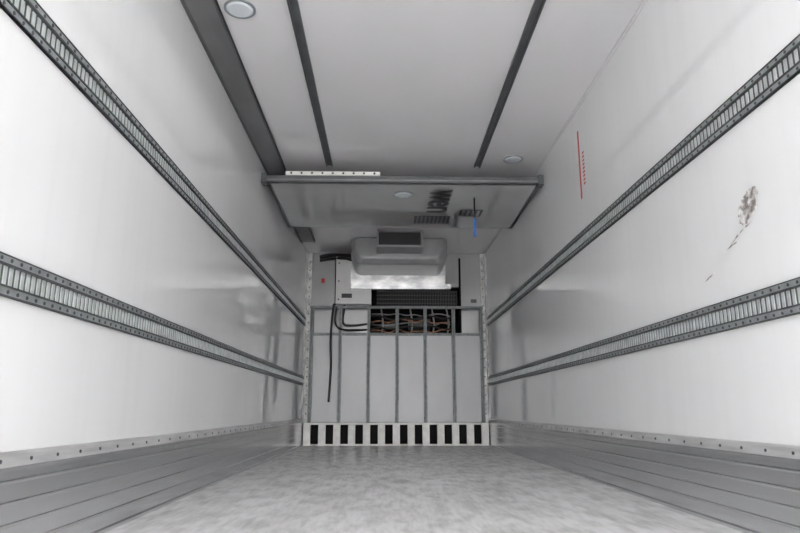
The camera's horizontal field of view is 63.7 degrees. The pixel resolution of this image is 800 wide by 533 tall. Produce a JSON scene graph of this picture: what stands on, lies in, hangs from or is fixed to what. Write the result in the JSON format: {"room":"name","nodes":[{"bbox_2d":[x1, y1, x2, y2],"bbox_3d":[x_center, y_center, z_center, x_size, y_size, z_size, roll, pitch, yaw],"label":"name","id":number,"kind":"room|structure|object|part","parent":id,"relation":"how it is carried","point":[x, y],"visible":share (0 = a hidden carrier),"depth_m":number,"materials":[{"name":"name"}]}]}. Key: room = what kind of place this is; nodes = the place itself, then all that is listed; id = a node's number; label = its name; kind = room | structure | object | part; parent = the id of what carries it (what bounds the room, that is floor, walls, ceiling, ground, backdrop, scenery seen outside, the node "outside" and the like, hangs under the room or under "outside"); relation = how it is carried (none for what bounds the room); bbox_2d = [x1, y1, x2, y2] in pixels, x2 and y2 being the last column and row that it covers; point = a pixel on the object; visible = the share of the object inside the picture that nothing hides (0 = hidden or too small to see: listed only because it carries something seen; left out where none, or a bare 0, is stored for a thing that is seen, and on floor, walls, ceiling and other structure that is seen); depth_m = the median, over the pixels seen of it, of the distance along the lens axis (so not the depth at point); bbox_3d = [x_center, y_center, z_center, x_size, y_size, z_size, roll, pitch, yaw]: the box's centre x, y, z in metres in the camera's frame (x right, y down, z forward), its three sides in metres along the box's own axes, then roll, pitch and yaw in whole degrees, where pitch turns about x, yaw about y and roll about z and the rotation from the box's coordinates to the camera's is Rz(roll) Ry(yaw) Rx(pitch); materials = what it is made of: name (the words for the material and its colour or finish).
{"room":"refrigerated truck interior","nodes":[
{"label":"refrigerated truck interior","id":0,"kind":"room"},
{"bbox_2d":[0,0,306,451],"bbox_3d":[-1.194,-0.023,3.743,0.060,2.570,11.150,0,-13,-1],"label":"wall","id":1,"kind":"structure","parent":0,"point":[79,203],"depth_m":2.75,"materials":[{"name":"white plastic"}]},
{"bbox_2d":[0,419,303,532],"bbox_3d":[-1.143,1.009,3.232,0.030,0.333,10.580,0,-13,-1],"label":"baseboard","id":2,"kind":"structure","parent":1,"relation":"attached to","point":[101,486],"depth_m":2.58,"materials":[{"name":"metal"}]},
{"bbox_2d":[0,251,303,384],"bbox_3d":[-1.149,0.371,3.374,0.017,0.116,10.560,0,-13,-1],"label":"rail","id":3,"kind":"object","parent":1,"relation":"attached to","point":[20,280],"visible":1,"depth_m":2.47,"materials":[{"name":"grey metal"}]},
{"bbox_2d":[0,0,305,325],"bbox_3d":[-1.149,-0.395,3.545,0.017,0.116,10.560,0,-13,-1],"label":"rail","id":4,"kind":"object","parent":1,"relation":"attached to","point":[29,16],"visible":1,"depth_m":2.57,"materials":[{"name":"grey metal"}]},
{"bbox_2d":[261,171,543,187],"bbox_3d":[0.027,-0.762,5.637,2.456,0.105,0.100,0,-13,-1],"label":"cross beam","id":5,"kind":"structure","parent":1,"relation":"attached to","point":[290,177],"depth_m":5.61,"materials":[{"name":"grey metal"}]},
{"bbox_2d":[268,183,537,228],"bbox_3d":[0.021,-0.588,6.290,2.380,0.090,1.260,0,-13,-1],"label":"panel","id":6,"kind":"object","parent":5,"relation":"attached to","point":[301,205],"depth_m":6.21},
{"bbox_2d":[394,191,412,197],"bbox_3d":[0.030,-0.656,5.905,0.170,0.014,0.170,0,-13,-1],"label":"ceiling lamp","id":7,"kind":"object","parent":6,"relation":"attached to","point":[401,194],"visible":1,"depth_m":5.87,"materials":[{"name":"white plastic"}]},
{"bbox_2d":[426,190,452,211],"bbox_3d":[0.366,-0.611,6.073,0.203,0.002,0.675,0,-13,-1],"label":"printed lettering","id":8,"kind":"object","parent":6,"relation":"attached to","point":[438,205],"visible":1,"depth_m":6.07},
{"bbox_2d":[414,210,482,223],"bbox_3d":[0.476,-0.501,6.517,0.660,0.002,0.480,0,-13,-1],"label":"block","id":9,"kind":"object","parent":6,"relation":"attached to","point":[415,217],"visible":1,"depth_m":6.57,"materials":[{"name":"black paint"}]},
{"bbox_2d":[473,198,476,236],"bbox_3d":[0.691,-0.455,5.959,0.025,0.375,0.014,0,-13,-1],"label":"strap","id":10,"kind":"object","parent":6,"relation":"hanging from","point":[474,218],"visible":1,"depth_m":5.95,"materials":[{"name":"blue fabric"}]},
{"bbox_2d":[304,253,486,422],"bbox_3d":[-0.057,1.134,8.943,2.460,2.570,0.550,0,-13,-1],"label":"wall","id":11,"kind":"structure","parent":0,"point":[322,294],"depth_m":8.87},
{"bbox_2d":[319,230,461,401],"bbox_3d":[-0.125,0.701,8.259,1.942,2.019,1.430,0,-13,-1],"label":"refrigeration unit","id":12,"kind":"object","parent":11,"relation":"attached to","point":[390,260],"visible":0.88,"depth_m":8.68,"materials":[{"name":"plastic"}]},
{"bbox_3d":[-0.026,0.388,8.746,1.725,1.060,0.159,0,-13,-1],"label":"casing","id":13,"kind":"part","parent":12,"relation":"part of","materials":[{"name":"white plastic"}]},
{"bbox_2d":[351,238,446,275],"bbox_3d":[-0.016,-0.104,8.497,1.240,0.343,0.840,0,-13,-1],"label":"hood","id":14,"kind":"object","parent":12,"relation":"attached to","point":[365,259],"depth_m":8.12,"materials":[{"name":"plastic"}]},
{"bbox_2d":[377,291,457,305],"bbox_3d":[0.234,0.455,8.860,1.110,0.232,0.060,0,-13,-1],"label":"grille","id":15,"kind":"object","parent":12,"relation":"attached to","point":[384,298],"depth_m":8.86,"materials":[{"name":"black metal"}]},
{"bbox_2d":[301,251,490,421],"bbox_3d":[-0.049,0.923,8.657,2.458,2.278,0.099,0,-13,-1],"label":"trim","id":16,"kind":"structure","parent":11,"relation":"attached to","point":[483,283],"depth_m":8.67,"materials":[{"name":"metal"}]},
{"bbox_2d":[307,306,485,422],"bbox_3d":[-0.043,1.283,8.535,2.324,1.529,0.062,0,-13,-1],"label":"bulkhead","id":17,"kind":"structure","parent":0,"point":[396,377],"depth_m":8.51,"materials":[{"name":"white plastic"}]},
{"bbox_2d":[105,446,742,532],"bbox_3d":[0.065,1.296,3.479,2.580,0.120,11.150,0,-13,-1],"label":"floor","id":18,"kind":"structure","parent":0,"point":[304,489],"depth_m":3.35,"materials":[{"name":"metal"}]},
{"bbox_2d":[303,423,488,445],"bbox_3d":[-0.049,2.173,8.356,2.392,0.284,0.144,0,-13,-1],"label":"floor vent","id":19,"kind":"object","parent":18,"relation":"in","point":[314,434],"visible":1,"depth_m":8.31,"materials":[{"name":"metal"}]},
{"bbox_2d":[217,0,642,253],"bbox_3d":[0.065,-1.310,4.059,2.580,0.080,11.150,0,-13,-1],"label":"ceiling","id":20,"kind":"structure","parent":0,"point":[404,87],"depth_m":4.25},
{"bbox_2d":[224,0,255,18],"bbox_3d":[-0.867,-1.389,3.486,0.170,0.014,0.170,0,-13,-1],"label":"ceiling lamp","id":21,"kind":"object","parent":20,"relation":"attached to","point":[240,9],"depth_m":3.47,"materials":[{"name":"white plastic"}]},
{"bbox_2d":[180,0,314,242],"bbox_3d":[-1.059,-1.393,3.415,0.178,0.035,9.890,0,-13,-1],"label":"rail","id":22,"kind":"object","parent":20,"relation":"attached to","point":[206,17],"visible":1,"depth_m":4.18,"materials":[{"name":"grey metal"}]},
{"bbox_2d":[286,0,332,166],"bbox_3d":[-0.540,-1.683,2.155,0.056,0.018,7.280,0,-13,-1],"label":"ceiling track","id":23,"kind":"object","parent":20,"relation":"attached to","point":[293,6],"depth_m":4.13,"materials":[{"name":"grey metal"}]},
{"bbox_2d":[474,0,545,167],"bbox_3d":[0.769,-1.677,2.184,0.056,0.018,7.280,0,-13,-1],"label":"ceiling track","id":24,"kind":"object","parent":20,"relation":"attached to","point":[537,7],"depth_m":4.14,"materials":[{"name":"grey metal"}]},
{"bbox_2d":[503,155,522,163],"bbox_3d":[0.979,-0.924,5.578,0.170,0.014,0.170,0,-13,-1],"label":"ceiling lamp","id":25,"kind":"object","parent":20,"relation":"attached to","point":[511,159],"depth_m":5.55,"materials":[{"name":"white plastic"}]},
{"bbox_2d":[486,0,799,445],"bbox_3d":[1.324,-0.010,3.799,0.062,2.570,11.150,0,-13,-1],"label":"wall","id":26,"kind":"structure","parent":0,"point":[679,61],"depth_m":3.17,"materials":[{"name":"white paint"}]},
{"bbox_2d":[487,0,647,247],"bbox_3d":[1.295,-1.358,3.637,0.019,0.007,10.230,0,-13,-1],"label":"trim","id":27,"kind":"structure","parent":26,"relation":"attached to","point":[644,2],"depth_m":4.25,"materials":[{"name":"white metal"}]},
{"bbox_2d":[486,34,799,325],"bbox_3d":[1.293,-0.383,3.600,0.017,0.116,10.560,0,-13,-1],"label":"rail","id":28,"kind":"object","parent":26,"relation":"attached to","point":[782,68],"visible":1,"depth_m":2.94,"materials":[{"name":"grey metal"}]},
{"bbox_2d":[487,419,799,532],"bbox_3d":[1.286,1.022,3.287,0.030,0.333,10.580,0,-13,-1],"label":"baseboard","id":29,"kind":"structure","parent":26,"relation":"attached to","point":[743,486],"depth_m":2.91,"materials":[{"name":"metal"}]},
{"bbox_2d":[487,277,799,385],"bbox_3d":[1.293,0.384,3.429,0.017,0.116,10.560,0,-13,-1],"label":"rail","id":30,"kind":"object","parent":26,"relation":"attached to","point":[781,300],"visible":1,"depth_m":2.92,"materials":[{"name":"grey metal"}]},
{"bbox_2d":[705,186,757,281],"bbox_3d":[1.321,-0.115,2.596,0.001,0.291,0.484,0,-13,-1],"label":"scuff","id":31,"kind":"object","parent":26,"relation":"attached to","point":[746,210],"visible":1,"depth_m":2.46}
]}

